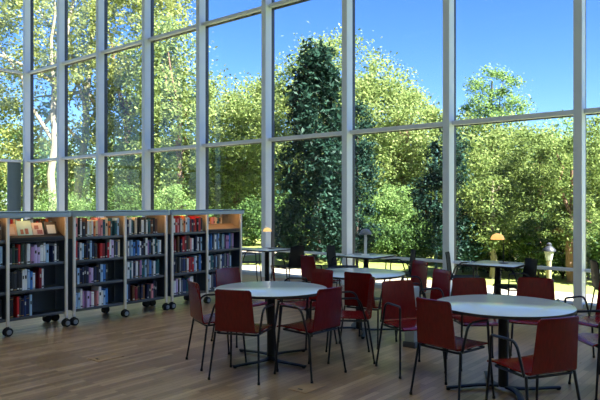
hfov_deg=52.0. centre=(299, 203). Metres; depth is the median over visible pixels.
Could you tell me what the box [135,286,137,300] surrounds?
book
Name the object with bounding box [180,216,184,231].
book
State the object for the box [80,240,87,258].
book
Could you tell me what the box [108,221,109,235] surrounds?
book
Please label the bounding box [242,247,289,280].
table
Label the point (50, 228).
picture
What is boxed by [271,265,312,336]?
armchair
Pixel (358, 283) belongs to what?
armchair
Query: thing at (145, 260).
book
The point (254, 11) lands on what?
window frame
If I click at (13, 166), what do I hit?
window
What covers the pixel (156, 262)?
book
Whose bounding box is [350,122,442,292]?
window
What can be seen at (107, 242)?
book
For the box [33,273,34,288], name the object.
book
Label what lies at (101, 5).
window mullion
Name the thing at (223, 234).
book
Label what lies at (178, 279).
book
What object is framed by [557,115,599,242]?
yew tree
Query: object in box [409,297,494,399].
armchair
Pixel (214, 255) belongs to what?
book
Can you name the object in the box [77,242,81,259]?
book
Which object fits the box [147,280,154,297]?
book
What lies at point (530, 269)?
armchair
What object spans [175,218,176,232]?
book
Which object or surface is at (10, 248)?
book
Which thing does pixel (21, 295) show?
book
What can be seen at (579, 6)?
trim
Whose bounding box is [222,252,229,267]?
book
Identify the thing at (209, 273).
book
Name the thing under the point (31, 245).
book
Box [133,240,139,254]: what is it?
book
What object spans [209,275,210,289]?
book
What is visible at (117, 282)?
bookcase
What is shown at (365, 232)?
table lamp
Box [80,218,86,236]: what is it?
book
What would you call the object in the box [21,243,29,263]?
book
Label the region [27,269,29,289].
book
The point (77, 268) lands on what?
book
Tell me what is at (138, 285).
book
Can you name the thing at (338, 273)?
round table
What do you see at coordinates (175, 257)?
book
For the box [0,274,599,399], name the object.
floor
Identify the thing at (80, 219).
book
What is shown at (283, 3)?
window
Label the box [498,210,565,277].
shrub
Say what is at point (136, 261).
book
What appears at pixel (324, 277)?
armchair
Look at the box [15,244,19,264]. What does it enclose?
book
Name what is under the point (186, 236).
book
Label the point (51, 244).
book
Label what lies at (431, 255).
shrub
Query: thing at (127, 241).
book
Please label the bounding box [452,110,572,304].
window
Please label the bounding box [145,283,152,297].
book
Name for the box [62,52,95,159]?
window
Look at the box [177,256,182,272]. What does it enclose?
book
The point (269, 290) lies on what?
round table
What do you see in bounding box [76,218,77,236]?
book
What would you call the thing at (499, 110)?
tree
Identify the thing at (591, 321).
armchair
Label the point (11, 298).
book
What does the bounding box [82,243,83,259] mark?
book
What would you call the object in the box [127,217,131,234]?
book
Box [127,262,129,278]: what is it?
book
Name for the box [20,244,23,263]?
book
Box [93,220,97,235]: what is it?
book
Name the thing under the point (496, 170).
yew tree
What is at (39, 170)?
tree
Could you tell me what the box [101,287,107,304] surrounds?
book
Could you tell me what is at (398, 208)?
shrub
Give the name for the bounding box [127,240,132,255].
book
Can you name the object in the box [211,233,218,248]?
book
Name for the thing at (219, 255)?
book
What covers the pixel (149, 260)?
book
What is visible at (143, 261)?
book
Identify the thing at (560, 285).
lawn
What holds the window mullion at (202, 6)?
on the floor
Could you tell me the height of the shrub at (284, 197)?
2.276 m
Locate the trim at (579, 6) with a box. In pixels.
[573,0,585,309]
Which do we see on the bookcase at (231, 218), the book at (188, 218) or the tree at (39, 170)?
the book at (188, 218)
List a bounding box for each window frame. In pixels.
[101,40,141,156]
[148,24,195,152]
[203,6,260,275]
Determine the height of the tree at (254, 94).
10.509 m
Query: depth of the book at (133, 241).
8.89 m
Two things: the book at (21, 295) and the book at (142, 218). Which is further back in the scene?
the book at (142, 218)
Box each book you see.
[0,246,1,265]
[0,299,1,319]
[10,244,14,264]
[10,248,11,264]
[10,269,18,290]
[10,270,16,290]
[10,272,12,291]
[10,296,12,317]
[11,295,18,316]
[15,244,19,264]
[15,248,17,264]
[15,295,20,316]
[17,269,23,289]
[18,268,26,289]
[18,294,25,315]
[19,272,21,290]
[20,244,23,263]
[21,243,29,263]
[21,298,23,316]
[24,294,31,315]
[26,295,29,315]
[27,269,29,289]
[30,244,36,262]
[30,247,33,263]
[30,271,32,288]
[33,267,41,287]
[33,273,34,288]
[37,243,45,262]
[37,245,42,262]
[37,247,39,262]
[42,268,43,287]
[46,244,48,261]
[47,243,56,261]
[49,245,53,261]
[56,246,58,261]
[76,217,79,236]
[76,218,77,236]
[76,266,83,283]
[76,267,81,283]
[76,288,81,307]
[76,292,79,308]
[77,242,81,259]
[77,244,79,259]
[77,265,85,283]
[77,268,78,283]
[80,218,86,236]
[80,219,81,236]
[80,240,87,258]
[82,222,84,236]
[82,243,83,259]
[82,290,89,306]
[82,291,84,307]
[84,244,85,259]
[86,266,88,282]
[87,220,90,235]
[87,221,88,236]
[87,290,93,306]
[88,240,91,258]
[88,244,89,258]
[89,263,98,281]
[89,266,96,281]
[89,267,90,282]
[90,217,99,235]
[91,220,92,235]
[91,268,92,282]
[91,285,100,305]
[91,290,98,305]
[92,242,93,258]
[92,263,99,281]
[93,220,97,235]
[93,221,94,235]
[94,243,96,258]
[97,243,101,257]
[99,239,106,257]
[100,218,107,235]
[100,219,104,235]
[100,220,102,235]
[100,263,107,280]
[100,264,102,281]
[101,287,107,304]
[101,290,102,304]
[102,243,104,257]
[103,264,105,280]
[103,290,104,304]
[104,239,110,257]
[107,242,108,257]
[108,218,111,235]
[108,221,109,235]
[111,240,113,256]
[112,218,118,234]
[112,221,116,234]
[113,239,119,256]
[114,241,115,256]
[116,242,117,256]
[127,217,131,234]
[127,219,128,234]
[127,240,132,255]
[127,241,128,255]
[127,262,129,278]
[128,284,129,301]
[130,260,135,277]
[130,263,131,277]
[130,285,134,300]
[131,217,136,233]
[131,284,139,299]
[132,259,141,276]
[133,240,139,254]
[133,241,136,255]
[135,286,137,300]
[136,237,144,254]
[136,261,137,277]
[136,283,142,299]
[137,217,140,233]
[138,259,146,276]
[138,262,139,277]
[139,258,148,276]
[140,217,145,233]
[140,237,147,254]
[141,220,143,233]
[143,237,152,253]
[143,261,144,276]
[143,284,148,298]
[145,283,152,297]
[146,217,154,233]
[146,219,150,233]
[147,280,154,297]
[149,260,150,275]
[150,220,152,233]
[151,260,154,275]
[151,261,152,275]
[153,239,154,253]
[155,261,157,275]
[155,282,156,297]
[156,238,157,253]
[174,216,180,231]
[174,236,179,251]
[174,278,177,294]
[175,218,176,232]
[175,257,176,273]
[176,256,184,272]
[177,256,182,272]
[177,257,180,272]
[178,235,185,251]
[178,279,179,293]
[179,237,183,251]
[179,239,181,251]
[179,277,188,292]
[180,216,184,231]
[181,278,184,293]
[183,256,186,271]
[184,256,190,271]
[185,217,189,231]
[186,235,189,251]
[186,236,187,251]
[187,255,195,270]
[188,216,196,231]
[190,236,196,250]
[190,254,198,270]
[192,257,193,271]
[196,217,200,231]
[196,218,198,231]
[196,254,200,270]
[208,234,211,249]
[208,254,212,269]
[208,273,212,289]
[209,273,214,288]
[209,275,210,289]
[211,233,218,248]
[211,254,215,268]
[216,254,221,268]
[218,252,225,267]
[220,234,222,248]
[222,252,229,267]
[223,234,224,248]
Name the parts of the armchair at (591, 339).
armrest, seat, leg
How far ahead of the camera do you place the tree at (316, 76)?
17.09 m
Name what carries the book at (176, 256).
on the bookcase at (231, 218)
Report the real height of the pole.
3.082 m
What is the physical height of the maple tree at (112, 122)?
17.397 m
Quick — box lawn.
[242,224,597,294]
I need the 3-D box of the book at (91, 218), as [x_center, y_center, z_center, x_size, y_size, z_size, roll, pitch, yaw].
[-2.823,0.314,8.483,0.189,0.255,0.034,0,0,40]
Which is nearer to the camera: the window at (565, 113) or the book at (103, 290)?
the book at (103, 290)
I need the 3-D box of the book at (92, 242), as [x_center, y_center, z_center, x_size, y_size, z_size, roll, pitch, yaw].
[-2.872,0.635,8.413,0.163,0.224,0.037,0,0,40]
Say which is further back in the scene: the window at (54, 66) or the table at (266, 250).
the window at (54, 66)
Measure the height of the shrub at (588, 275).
1.146 m
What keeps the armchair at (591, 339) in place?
on the floor
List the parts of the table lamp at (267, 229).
lamp shade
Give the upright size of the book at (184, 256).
0.239 m
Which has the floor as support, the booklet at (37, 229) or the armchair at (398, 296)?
the armchair at (398, 296)
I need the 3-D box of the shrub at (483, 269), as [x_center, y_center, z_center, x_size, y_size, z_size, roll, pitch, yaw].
[4.405,1.057,14.392,1.490,1.132,1.629,0,0,16]
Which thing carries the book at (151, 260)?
on the bookcase at (117, 282)
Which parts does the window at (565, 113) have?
guard rail, sill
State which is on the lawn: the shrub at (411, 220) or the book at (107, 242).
the shrub at (411, 220)
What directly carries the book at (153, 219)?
on the bookcase at (117, 282)
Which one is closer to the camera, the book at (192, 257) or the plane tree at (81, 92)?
the book at (192, 257)
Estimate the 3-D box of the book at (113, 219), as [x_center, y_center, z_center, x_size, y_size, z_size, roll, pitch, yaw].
[-2.622,0.319,8.712,0.164,0.245,0.033,0,0,40]
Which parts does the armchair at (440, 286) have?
armrest, armrest, backrest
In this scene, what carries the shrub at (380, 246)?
on the lawn
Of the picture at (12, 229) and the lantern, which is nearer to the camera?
the picture at (12, 229)
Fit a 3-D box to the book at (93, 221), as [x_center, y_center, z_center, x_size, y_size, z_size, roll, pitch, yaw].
[-2.864,0.339,8.427,0.190,0.206,0.028,0,0,40]
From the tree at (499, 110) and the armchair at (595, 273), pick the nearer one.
the armchair at (595, 273)
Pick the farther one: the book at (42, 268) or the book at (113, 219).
the book at (113, 219)
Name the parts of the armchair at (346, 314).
leg, leg, armrest, seat, seat frame, armrest, leg, backrest, leg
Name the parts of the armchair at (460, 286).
leg, backrest, seat, leg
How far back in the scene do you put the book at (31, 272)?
7.69 m
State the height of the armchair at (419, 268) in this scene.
0.834 m
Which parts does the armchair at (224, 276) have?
backrest, seat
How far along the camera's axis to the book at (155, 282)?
9.16 m
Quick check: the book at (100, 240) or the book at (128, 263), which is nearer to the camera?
the book at (100, 240)
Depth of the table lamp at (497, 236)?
8.92 m
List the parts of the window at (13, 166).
panel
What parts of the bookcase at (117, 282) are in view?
panel, panel, shelf, shelf, shelf, shelf, panel, shelf, shelf, shelf, shelf, panel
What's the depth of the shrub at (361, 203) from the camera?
21.62 m
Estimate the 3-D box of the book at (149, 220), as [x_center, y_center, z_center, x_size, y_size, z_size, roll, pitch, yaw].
[-2.290,0.331,9.140,0.197,0.220,0.029,0,0,40]
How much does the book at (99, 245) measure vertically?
0.207 m
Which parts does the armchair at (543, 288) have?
leg, seat, backrest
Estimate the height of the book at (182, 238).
0.237 m
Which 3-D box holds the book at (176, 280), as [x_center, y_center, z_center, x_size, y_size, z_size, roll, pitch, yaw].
[-1.962,1.275,9.528,0.186,0.240,0.038,0,0,40]
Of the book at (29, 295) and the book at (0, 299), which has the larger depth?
the book at (29, 295)
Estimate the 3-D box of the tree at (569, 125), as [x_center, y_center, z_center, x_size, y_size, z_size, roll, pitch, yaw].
[12.682,-1.397,26.763,6.874,6.053,5.985,0,0,30]
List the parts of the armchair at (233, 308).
leg, leg, backrest, seat frame, leg, seat, armrest, leg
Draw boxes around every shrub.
[21,188,91,218]
[77,181,141,219]
[138,183,212,216]
[232,192,284,245]
[256,185,322,245]
[355,182,392,242]
[358,211,385,253]
[363,178,419,238]
[368,216,407,260]
[389,224,432,261]
[394,202,442,252]
[413,219,456,259]
[429,213,485,272]
[460,229,514,272]
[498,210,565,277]
[498,226,536,272]
[525,217,596,278]
[553,226,596,278]
[586,229,599,269]
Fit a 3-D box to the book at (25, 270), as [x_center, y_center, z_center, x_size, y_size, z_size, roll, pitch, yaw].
[-3.469,0.939,7.692,0.165,0.260,0.036,0,0,40]
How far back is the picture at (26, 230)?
7.69 m
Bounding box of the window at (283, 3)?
[269,0,341,283]
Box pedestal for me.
[403,286,418,348]
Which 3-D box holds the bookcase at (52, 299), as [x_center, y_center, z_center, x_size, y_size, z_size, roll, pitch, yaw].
[-3.720,0.847,7.587,0.580,1.504,1.624,0,0,40]
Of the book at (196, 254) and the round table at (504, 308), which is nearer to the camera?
the round table at (504, 308)
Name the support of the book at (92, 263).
on the bookcase at (117, 282)
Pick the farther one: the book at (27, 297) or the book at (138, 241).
the book at (138, 241)
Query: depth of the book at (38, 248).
7.76 m
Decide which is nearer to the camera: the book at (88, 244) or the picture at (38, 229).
the picture at (38, 229)
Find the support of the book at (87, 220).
on the bookcase at (117, 282)
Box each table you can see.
[214,281,326,368]
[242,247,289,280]
[322,268,405,338]
[335,253,396,299]
[437,295,576,399]
[463,260,524,294]
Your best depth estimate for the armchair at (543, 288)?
6.38 m
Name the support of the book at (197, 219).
on the bookcase at (231, 218)
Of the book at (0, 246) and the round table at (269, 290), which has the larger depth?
the book at (0, 246)
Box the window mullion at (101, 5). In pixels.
[96,0,107,217]
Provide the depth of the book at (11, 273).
7.50 m
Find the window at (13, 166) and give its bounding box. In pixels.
[0,68,21,220]
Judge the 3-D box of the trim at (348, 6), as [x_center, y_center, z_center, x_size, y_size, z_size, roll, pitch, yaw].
[0.973,-2.950,12.245,0.125,9.100,0.320,0,0,40]
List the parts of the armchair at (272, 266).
backrest, leg, seat frame, armrest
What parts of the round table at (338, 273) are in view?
leg, leg, leg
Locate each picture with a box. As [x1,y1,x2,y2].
[10,227,14,234]
[20,228,28,233]
[34,225,42,233]
[46,225,55,232]
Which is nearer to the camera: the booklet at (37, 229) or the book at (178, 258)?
the booklet at (37, 229)
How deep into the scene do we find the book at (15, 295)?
7.59 m
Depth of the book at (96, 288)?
8.44 m
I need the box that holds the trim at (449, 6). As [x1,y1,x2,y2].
[443,0,455,295]
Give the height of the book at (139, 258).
0.259 m
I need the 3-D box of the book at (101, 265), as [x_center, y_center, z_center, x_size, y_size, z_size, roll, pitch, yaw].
[-2.790,0.949,8.513,0.178,0.239,0.036,0,0,40]
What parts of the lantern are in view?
post, lantern glass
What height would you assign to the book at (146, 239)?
0.249 m
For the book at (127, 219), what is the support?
on the bookcase at (117, 282)
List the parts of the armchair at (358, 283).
leg, backrest, seat frame, leg, seat, armrest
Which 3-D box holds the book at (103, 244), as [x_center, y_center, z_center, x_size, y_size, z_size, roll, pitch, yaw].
[-2.770,0.645,8.541,0.172,0.204,0.040,0,0,40]
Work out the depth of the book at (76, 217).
8.19 m
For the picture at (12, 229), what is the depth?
7.57 m
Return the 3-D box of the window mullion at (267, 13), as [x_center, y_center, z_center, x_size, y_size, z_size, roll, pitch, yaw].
[-0.702,-2.950,13.628,0.125,9.100,0.320,0,0,40]
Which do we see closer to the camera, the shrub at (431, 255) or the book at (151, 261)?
the book at (151, 261)
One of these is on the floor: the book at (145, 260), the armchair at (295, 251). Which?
the armchair at (295, 251)
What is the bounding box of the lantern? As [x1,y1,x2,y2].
[542,242,555,278]
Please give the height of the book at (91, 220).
0.224 m
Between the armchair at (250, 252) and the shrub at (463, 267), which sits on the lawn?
the shrub at (463, 267)
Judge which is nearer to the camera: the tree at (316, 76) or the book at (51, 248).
the book at (51, 248)
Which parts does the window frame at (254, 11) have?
sill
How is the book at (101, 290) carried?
on the bookcase at (117, 282)
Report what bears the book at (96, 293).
on the bookcase at (117, 282)
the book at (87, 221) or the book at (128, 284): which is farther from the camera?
the book at (128, 284)
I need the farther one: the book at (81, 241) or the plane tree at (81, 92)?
the plane tree at (81, 92)
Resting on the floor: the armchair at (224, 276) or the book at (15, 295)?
the armchair at (224, 276)
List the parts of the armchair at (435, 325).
leg, backrest, leg, seat frame, leg, seat, armrest, leg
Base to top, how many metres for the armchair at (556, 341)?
0.834 m
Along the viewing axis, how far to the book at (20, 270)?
7.62 m
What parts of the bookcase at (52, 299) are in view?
panel, shelf, shelf, shelf, shelf, panel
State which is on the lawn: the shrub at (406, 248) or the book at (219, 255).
the shrub at (406, 248)
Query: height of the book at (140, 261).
0.252 m
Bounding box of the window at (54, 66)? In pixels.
[23,0,56,218]
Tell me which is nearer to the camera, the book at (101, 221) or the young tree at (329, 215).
the book at (101, 221)
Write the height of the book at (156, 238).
0.236 m
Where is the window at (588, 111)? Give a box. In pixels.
[583,107,599,309]
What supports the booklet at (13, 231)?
on the bookcase at (52, 299)
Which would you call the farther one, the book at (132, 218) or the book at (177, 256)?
the book at (177, 256)
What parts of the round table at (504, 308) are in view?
leg, leg, leg, leg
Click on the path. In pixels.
(558, 295)
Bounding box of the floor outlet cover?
[288,381,326,393]
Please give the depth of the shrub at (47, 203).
29.67 m
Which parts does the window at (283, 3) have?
sill, guard rail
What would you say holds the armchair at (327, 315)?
on the floor
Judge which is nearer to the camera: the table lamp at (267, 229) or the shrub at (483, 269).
the table lamp at (267, 229)
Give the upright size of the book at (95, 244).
0.209 m
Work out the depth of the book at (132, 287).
8.87 m
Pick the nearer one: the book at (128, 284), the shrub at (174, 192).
the book at (128, 284)
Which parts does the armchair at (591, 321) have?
armrest, seat, leg, backrest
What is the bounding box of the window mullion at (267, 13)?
[261,0,274,276]
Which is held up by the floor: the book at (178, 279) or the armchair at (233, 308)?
the armchair at (233, 308)
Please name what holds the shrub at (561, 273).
on the lawn
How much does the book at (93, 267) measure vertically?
0.215 m
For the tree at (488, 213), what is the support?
on the lawn
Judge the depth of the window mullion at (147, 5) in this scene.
16.30 m
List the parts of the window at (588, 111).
sill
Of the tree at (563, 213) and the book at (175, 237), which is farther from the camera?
the tree at (563, 213)
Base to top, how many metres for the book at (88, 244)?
0.205 m
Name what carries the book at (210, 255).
on the bookcase at (231, 218)
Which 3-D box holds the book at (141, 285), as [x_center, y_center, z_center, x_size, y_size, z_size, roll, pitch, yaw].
[-2.361,1.284,9.017,0.160,0.222,0.035,0,0,40]
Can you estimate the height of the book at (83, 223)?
0.204 m
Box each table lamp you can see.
[263,227,274,248]
[359,229,371,254]
[491,233,508,263]
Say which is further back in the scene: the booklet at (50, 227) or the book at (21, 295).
the booklet at (50, 227)
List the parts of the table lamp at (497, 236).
lamp shade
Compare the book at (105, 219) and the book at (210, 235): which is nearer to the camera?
the book at (105, 219)
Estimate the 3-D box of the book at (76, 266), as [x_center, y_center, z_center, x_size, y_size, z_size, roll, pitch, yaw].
[-2.966,0.957,8.287,0.170,0.223,0.031,0,0,40]
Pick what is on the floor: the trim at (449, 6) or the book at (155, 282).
the trim at (449, 6)
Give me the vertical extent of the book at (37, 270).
0.260 m
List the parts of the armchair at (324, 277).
seat, leg, backrest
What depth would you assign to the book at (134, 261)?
8.87 m
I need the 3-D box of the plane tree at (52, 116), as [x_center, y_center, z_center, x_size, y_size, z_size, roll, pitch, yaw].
[-13.002,-7.418,32.493,14.342,18.119,8.621,0,0,-14]
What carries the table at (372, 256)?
on the floor
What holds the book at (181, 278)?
on the bookcase at (231, 218)
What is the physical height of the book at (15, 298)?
0.256 m
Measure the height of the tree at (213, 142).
7.254 m
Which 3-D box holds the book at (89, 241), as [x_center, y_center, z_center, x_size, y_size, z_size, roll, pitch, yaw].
[-2.898,0.622,8.389,0.177,0.251,0.029,0,0,40]
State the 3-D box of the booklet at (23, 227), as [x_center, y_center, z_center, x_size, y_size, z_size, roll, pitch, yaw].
[-3.452,0.310,7.699,0.085,0.197,0.190,0,0,40]
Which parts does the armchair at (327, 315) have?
leg, armrest, seat, leg, leg, seat frame, backrest, leg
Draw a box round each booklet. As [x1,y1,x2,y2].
[10,224,17,235]
[15,221,32,235]
[31,223,43,234]
[43,222,57,233]
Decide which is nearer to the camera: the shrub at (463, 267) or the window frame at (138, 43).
the shrub at (463, 267)
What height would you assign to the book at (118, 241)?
0.242 m
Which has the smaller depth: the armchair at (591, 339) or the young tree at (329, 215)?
the armchair at (591, 339)
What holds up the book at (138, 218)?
on the bookcase at (117, 282)
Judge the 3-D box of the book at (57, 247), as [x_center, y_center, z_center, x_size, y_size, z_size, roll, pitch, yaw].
[-3.195,0.646,8.010,0.160,0.203,0.034,0,0,40]
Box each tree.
[0,0,71,219]
[0,0,182,217]
[0,0,190,210]
[0,116,90,220]
[37,131,171,217]
[40,0,195,216]
[89,8,257,214]
[139,142,245,208]
[166,82,300,231]
[210,21,438,207]
[259,36,367,260]
[310,99,389,267]
[311,74,484,225]
[400,119,498,261]
[408,108,590,216]
[456,173,531,278]
[457,62,537,162]
[472,156,536,257]
[486,125,599,270]
[520,127,599,282]
[531,110,599,231]
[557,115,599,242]
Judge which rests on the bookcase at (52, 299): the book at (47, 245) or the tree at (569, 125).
the book at (47, 245)
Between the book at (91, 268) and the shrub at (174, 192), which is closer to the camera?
the book at (91, 268)
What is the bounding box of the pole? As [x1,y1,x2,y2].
[434,149,437,267]
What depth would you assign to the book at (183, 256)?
9.61 m
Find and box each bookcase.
[0,211,70,336]
[51,210,169,325]
[150,209,243,308]
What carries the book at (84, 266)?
on the bookcase at (117, 282)
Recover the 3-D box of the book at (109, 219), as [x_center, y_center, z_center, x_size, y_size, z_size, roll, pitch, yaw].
[-2.698,0.322,8.632,0.182,0.239,0.026,0,0,40]
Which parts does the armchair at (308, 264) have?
backrest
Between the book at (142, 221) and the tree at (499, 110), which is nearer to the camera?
the book at (142, 221)
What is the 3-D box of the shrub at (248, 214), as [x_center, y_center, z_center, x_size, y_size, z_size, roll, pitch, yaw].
[-1.515,0.570,23.893,3.482,2.112,2.833,0,0,22]
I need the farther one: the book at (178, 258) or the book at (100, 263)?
the book at (178, 258)
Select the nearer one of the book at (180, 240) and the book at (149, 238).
the book at (149, 238)
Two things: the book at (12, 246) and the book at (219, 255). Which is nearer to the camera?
the book at (12, 246)
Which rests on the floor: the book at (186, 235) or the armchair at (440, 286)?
the armchair at (440, 286)
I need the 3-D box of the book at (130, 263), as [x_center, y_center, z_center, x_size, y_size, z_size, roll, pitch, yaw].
[-2.492,0.956,8.872,0.178,0.225,0.033,0,0,40]
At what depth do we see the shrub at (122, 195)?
27.68 m
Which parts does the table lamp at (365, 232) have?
stem, lamp shade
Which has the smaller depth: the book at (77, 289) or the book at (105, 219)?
the book at (77, 289)
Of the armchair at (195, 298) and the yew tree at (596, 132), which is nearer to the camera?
the armchair at (195, 298)
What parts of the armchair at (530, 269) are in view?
leg, seat, armrest, armrest, backrest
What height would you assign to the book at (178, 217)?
0.257 m
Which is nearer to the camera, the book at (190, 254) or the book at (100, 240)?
the book at (100, 240)
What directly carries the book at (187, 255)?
on the bookcase at (231, 218)
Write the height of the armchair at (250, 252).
0.834 m
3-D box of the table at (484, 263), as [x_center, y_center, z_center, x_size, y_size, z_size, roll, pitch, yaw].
[2.888,1.232,8.970,0.748,0.735,0.748,0,0,40]
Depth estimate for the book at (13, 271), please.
7.53 m
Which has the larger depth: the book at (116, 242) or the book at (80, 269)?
the book at (116, 242)
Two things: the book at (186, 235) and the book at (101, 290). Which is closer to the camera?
the book at (101, 290)
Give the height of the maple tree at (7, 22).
17.230 m
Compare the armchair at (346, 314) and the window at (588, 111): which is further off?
the window at (588, 111)
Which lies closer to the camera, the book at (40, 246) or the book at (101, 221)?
the book at (40, 246)
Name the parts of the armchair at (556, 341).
leg, armrest, seat, leg, seat frame, leg, backrest, leg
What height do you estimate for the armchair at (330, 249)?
0.834 m
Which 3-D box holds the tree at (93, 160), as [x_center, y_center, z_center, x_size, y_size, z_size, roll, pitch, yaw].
[-15.433,-2.331,50.158,12.083,8.004,8.912,0,0,11]
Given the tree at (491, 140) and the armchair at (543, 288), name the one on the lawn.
the tree at (491, 140)
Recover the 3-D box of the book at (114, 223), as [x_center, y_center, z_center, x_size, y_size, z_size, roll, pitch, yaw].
[-2.649,0.339,8.689,0.178,0.206,0.033,0,0,40]
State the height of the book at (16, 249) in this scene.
0.207 m
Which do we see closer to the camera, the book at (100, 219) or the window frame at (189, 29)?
the book at (100, 219)
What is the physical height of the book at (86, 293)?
0.219 m
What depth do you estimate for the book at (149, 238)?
9.11 m
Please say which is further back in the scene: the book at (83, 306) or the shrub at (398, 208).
the shrub at (398, 208)
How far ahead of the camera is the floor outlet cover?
5.34 m
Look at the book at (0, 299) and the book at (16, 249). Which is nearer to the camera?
the book at (0, 299)
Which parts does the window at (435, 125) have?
sill, guard rail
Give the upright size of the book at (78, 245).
0.209 m
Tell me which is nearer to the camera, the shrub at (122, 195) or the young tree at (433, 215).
the young tree at (433, 215)
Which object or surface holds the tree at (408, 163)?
on the lawn
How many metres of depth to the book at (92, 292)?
8.35 m
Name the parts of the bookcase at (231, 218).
panel, panel, shelf, shelf, shelf, shelf, panel, shelf, shelf, panel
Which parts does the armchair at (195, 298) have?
leg, backrest, seat frame, leg, armrest, seat, armrest, leg, leg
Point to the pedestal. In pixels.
(410, 341)
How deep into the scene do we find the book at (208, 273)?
10.02 m
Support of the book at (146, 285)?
on the bookcase at (117, 282)
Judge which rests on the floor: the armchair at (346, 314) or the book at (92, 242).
the armchair at (346, 314)
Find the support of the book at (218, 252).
on the bookcase at (231, 218)
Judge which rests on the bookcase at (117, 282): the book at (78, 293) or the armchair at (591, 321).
the book at (78, 293)
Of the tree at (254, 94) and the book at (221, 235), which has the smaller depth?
the book at (221, 235)
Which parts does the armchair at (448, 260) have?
backrest, seat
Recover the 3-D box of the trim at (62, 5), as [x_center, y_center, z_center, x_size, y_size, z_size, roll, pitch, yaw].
[-7.400,-2.950,19.161,0.125,9.100,0.320,0,0,40]
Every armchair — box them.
[186,280,246,370]
[208,289,278,384]
[211,267,266,347]
[242,251,261,280]
[271,245,303,280]
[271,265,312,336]
[274,286,346,382]
[279,268,337,349]
[299,255,342,309]
[325,276,375,363]
[326,245,358,286]
[339,272,396,349]
[375,280,444,378]
[380,260,427,321]
[385,249,415,280]
[395,268,450,342]
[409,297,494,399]
[445,251,479,295]
[447,278,511,370]
[485,316,580,399]
[492,258,537,294]
[508,277,558,355]
[564,281,599,374]
[568,310,599,399]
[589,259,599,313]
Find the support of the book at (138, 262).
on the bookcase at (117, 282)
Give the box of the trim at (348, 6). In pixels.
[342,0,354,284]
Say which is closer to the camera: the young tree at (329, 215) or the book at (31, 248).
the book at (31, 248)
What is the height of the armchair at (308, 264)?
0.834 m
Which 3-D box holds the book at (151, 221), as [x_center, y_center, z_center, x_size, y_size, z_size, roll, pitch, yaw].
[-2.257,0.339,9.162,0.177,0.206,0.042,0,0,40]
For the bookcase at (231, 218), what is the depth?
9.94 m
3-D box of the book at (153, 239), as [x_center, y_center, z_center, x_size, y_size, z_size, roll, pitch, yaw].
[-2.226,0.634,9.178,0.162,0.227,0.028,0,0,40]
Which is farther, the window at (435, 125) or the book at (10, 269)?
the window at (435, 125)
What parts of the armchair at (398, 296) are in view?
leg, armrest, seat frame, backrest, leg, seat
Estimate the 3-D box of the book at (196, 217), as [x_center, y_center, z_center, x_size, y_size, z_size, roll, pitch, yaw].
[-1.665,0.322,9.867,0.176,0.239,0.041,0,0,40]
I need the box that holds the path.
[242,251,597,302]
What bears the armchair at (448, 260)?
on the floor
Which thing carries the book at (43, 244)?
on the bookcase at (52, 299)
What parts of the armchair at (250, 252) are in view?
seat, leg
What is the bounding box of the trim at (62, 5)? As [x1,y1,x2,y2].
[57,0,67,210]
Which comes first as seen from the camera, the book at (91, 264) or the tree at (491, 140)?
the book at (91, 264)
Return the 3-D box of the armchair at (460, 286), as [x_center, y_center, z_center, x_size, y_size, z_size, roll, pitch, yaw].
[1.769,1.183,6.149,0.516,0.834,0.515,0,0,-4]
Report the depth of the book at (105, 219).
8.52 m
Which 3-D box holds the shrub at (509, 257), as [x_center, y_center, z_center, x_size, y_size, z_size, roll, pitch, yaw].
[4.939,1.053,14.329,1.366,1.140,1.543,0,0,45]
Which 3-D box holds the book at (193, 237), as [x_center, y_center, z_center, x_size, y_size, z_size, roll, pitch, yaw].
[-1.710,0.627,9.822,0.187,0.241,0.035,0,0,40]
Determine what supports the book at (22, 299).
on the bookcase at (52, 299)
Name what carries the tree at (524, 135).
on the lawn
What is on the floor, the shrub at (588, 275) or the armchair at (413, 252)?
the armchair at (413, 252)
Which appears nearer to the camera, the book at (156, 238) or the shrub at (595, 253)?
the book at (156, 238)
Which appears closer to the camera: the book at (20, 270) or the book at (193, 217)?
the book at (20, 270)
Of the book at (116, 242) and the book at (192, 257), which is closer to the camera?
the book at (116, 242)
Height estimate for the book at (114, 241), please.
0.230 m
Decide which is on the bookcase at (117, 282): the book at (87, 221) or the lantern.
the book at (87, 221)
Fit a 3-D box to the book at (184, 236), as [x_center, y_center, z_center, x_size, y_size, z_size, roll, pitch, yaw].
[-1.845,0.618,9.643,0.166,0.258,0.034,0,0,40]
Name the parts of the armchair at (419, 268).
armrest, backrest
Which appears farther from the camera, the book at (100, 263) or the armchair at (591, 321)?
the book at (100, 263)
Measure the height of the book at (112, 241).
0.245 m
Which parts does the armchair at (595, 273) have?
leg, backrest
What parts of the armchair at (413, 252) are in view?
armrest, armrest, backrest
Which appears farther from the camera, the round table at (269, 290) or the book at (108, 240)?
the book at (108, 240)
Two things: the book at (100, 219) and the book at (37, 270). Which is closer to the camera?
the book at (37, 270)
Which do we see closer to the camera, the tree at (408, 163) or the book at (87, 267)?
the book at (87, 267)
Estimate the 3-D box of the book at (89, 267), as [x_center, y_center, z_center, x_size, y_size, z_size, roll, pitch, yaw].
[-2.906,0.965,8.375,0.174,0.208,0.030,0,0,40]
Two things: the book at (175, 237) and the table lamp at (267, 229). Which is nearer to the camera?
the book at (175, 237)
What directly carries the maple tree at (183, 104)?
on the lawn
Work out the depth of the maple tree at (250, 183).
32.16 m
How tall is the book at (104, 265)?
0.232 m
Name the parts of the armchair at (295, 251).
seat frame, backrest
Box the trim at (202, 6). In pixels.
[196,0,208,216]
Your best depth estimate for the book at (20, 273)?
7.58 m
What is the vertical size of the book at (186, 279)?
0.236 m
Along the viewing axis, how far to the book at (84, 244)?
8.26 m
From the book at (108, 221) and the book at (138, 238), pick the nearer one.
the book at (108, 221)
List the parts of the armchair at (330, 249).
backrest, seat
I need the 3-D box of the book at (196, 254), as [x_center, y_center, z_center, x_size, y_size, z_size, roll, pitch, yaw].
[-1.658,0.938,9.870,0.171,0.261,0.031,0,0,40]

